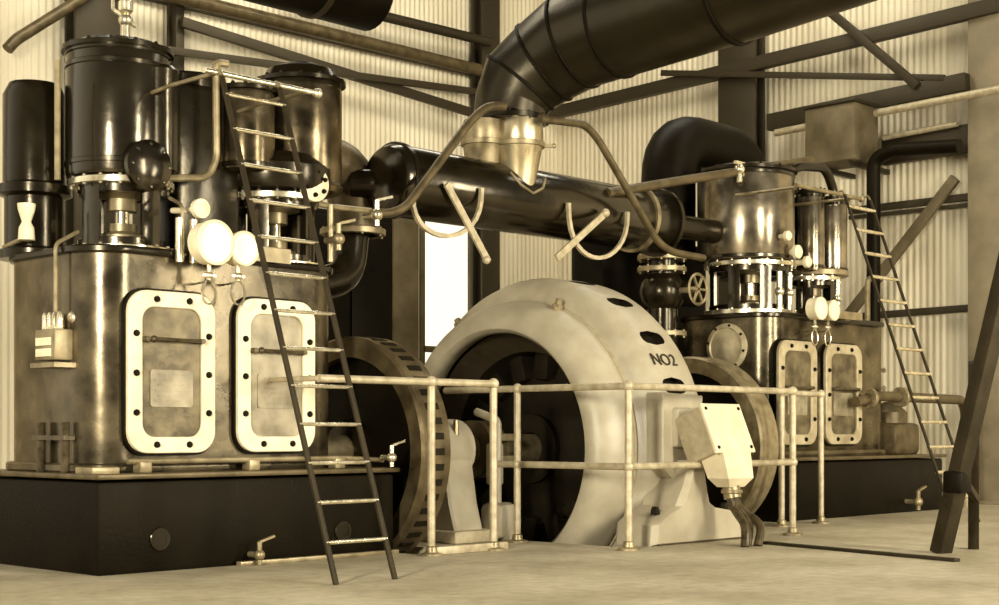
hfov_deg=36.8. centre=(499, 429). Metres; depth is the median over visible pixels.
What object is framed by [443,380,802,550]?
guard rail
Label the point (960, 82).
beam
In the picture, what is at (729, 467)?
hood
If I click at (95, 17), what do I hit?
steel column
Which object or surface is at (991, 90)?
pipe
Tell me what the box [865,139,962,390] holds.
vent pipe
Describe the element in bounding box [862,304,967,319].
beam
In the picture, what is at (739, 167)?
cup
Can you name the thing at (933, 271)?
wall
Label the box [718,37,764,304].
steel column
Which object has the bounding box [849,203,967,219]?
beam
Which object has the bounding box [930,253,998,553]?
diagonal beam
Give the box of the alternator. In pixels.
[424,278,764,546]
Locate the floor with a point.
(719, 572)
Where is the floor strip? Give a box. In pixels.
[763,541,959,561]
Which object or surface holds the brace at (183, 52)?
attached to the steel column at (175, 34)
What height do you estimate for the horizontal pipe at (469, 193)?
0.977 m
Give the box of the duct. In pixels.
[458,0,876,193]
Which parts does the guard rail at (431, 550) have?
rail, post, post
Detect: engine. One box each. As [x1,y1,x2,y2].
[0,0,404,575]
[572,116,967,521]
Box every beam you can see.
[144,0,470,74]
[548,0,998,117]
[766,72,969,131]
[848,193,967,213]
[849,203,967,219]
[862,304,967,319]
[881,124,967,165]
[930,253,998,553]
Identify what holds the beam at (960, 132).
attached to the steel column at (983, 32)
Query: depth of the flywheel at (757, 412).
14.28 m
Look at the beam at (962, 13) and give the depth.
19.96 m
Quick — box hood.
[702,449,753,486]
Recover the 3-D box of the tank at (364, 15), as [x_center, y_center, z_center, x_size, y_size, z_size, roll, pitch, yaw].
[-2.113,-5.702,13.683,0.750,3.675,2.508,0,0,44]
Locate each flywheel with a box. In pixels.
[328,336,450,552]
[683,357,778,512]
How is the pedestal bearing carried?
on the floor
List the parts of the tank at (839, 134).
lid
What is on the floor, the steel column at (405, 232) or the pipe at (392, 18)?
the steel column at (405, 232)
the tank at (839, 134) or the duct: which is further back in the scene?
the tank at (839, 134)
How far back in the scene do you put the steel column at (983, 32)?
18.17 m
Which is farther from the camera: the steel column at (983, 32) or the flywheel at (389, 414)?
the steel column at (983, 32)
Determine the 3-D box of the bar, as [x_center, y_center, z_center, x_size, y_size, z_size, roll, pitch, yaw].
[3.887,-4.710,19.917,4.374,0.858,0.050,0,0,44]
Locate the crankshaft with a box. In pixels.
[328,434,541,465]
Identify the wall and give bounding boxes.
[0,0,558,468]
[559,0,967,493]
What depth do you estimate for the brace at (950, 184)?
18.92 m
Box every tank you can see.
[243,0,392,30]
[801,97,889,178]
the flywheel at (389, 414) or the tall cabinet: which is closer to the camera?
the flywheel at (389, 414)
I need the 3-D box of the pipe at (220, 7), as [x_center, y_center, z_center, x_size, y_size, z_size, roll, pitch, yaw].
[-2.179,-5.137,19.477,0.170,0.189,6.295,0,0,44]
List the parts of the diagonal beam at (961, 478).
leg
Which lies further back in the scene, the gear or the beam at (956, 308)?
the beam at (956, 308)
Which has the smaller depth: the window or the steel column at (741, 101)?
the steel column at (741, 101)
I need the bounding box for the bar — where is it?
[660,70,945,80]
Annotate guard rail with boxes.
[269,374,507,556]
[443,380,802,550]
[772,390,829,526]
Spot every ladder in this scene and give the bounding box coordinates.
[212,68,397,584]
[837,190,980,521]
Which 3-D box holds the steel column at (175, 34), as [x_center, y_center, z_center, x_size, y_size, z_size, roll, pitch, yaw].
[-3.896,-3.350,18.035,0.300,8.500,0.280,0,0,44]
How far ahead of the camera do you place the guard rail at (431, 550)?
10.75 m
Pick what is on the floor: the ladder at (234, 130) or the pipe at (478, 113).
the ladder at (234, 130)
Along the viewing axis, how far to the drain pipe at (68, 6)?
16.48 m
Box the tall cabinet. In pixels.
[300,208,391,340]
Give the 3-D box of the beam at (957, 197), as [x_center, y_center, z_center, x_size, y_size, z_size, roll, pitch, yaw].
[5.263,-2.874,19.012,1.872,0.097,0.060,0,0,44]
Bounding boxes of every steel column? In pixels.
[64,0,119,245]
[167,2,183,69]
[392,218,418,358]
[471,0,499,307]
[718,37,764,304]
[968,0,998,504]
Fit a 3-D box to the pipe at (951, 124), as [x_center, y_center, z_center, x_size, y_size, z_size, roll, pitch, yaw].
[5.286,-3.759,18.865,1.019,0.106,0.070,0,0,44]
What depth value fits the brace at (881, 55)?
18.98 m
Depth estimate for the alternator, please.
12.25 m
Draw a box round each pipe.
[2,0,89,53]
[161,0,483,76]
[236,549,398,565]
[350,141,722,263]
[372,102,507,217]
[383,12,492,46]
[536,115,705,261]
[773,85,998,136]
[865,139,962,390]
[882,121,958,140]
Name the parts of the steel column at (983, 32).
plate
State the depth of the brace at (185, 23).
19.08 m
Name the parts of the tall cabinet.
door, door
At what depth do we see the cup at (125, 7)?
10.17 m
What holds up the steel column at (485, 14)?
on the floor
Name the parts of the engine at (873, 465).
condenser casing, piston rod, plate, cylinder casing, door seat, door, maker plate, panel, bar handle, hand rail, door seat, door, maker plate, panel, bar handle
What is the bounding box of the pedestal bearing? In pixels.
[420,419,497,543]
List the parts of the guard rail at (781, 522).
post, rail, post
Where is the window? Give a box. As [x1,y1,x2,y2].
[419,221,470,364]
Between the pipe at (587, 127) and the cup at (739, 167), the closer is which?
the pipe at (587, 127)
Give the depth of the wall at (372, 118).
20.42 m
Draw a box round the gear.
[464,408,513,540]
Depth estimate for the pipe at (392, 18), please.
20.84 m
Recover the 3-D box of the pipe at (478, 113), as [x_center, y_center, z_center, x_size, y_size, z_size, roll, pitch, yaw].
[-0.456,-2.170,11.915,0.070,1.100,1.447,0,0,44]
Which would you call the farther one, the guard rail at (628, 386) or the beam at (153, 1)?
the beam at (153, 1)
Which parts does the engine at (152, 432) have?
governor casing, plate, sight glass, sight glass, sight glass, sight glass, oil knob, piston rod, door seat, door, plate, panel, maker plate, bar handle, oil rail, hand rail, door seat, piston rod, door, maker plate, panel, bar handle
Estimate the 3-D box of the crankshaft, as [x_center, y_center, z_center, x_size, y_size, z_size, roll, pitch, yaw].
[0.437,0.160,13.235,0.250,0.250,5.700,0,0,44]
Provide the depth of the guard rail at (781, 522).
14.31 m
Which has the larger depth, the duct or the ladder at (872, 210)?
the ladder at (872, 210)
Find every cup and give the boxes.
[111,0,136,35]
[734,160,744,181]
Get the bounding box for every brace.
[163,45,476,94]
[180,17,470,115]
[828,13,920,89]
[845,175,959,312]
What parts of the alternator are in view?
saddle plate, lid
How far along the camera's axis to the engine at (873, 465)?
15.52 m
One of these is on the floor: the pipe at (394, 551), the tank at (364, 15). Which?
the pipe at (394, 551)
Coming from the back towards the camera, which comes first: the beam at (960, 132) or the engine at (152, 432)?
the beam at (960, 132)
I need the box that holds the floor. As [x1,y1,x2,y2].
[0,504,998,604]
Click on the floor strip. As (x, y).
(927, 557)
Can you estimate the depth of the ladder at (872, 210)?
14.91 m
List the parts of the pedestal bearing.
sole plate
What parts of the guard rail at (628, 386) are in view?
post, rail, post, rail, post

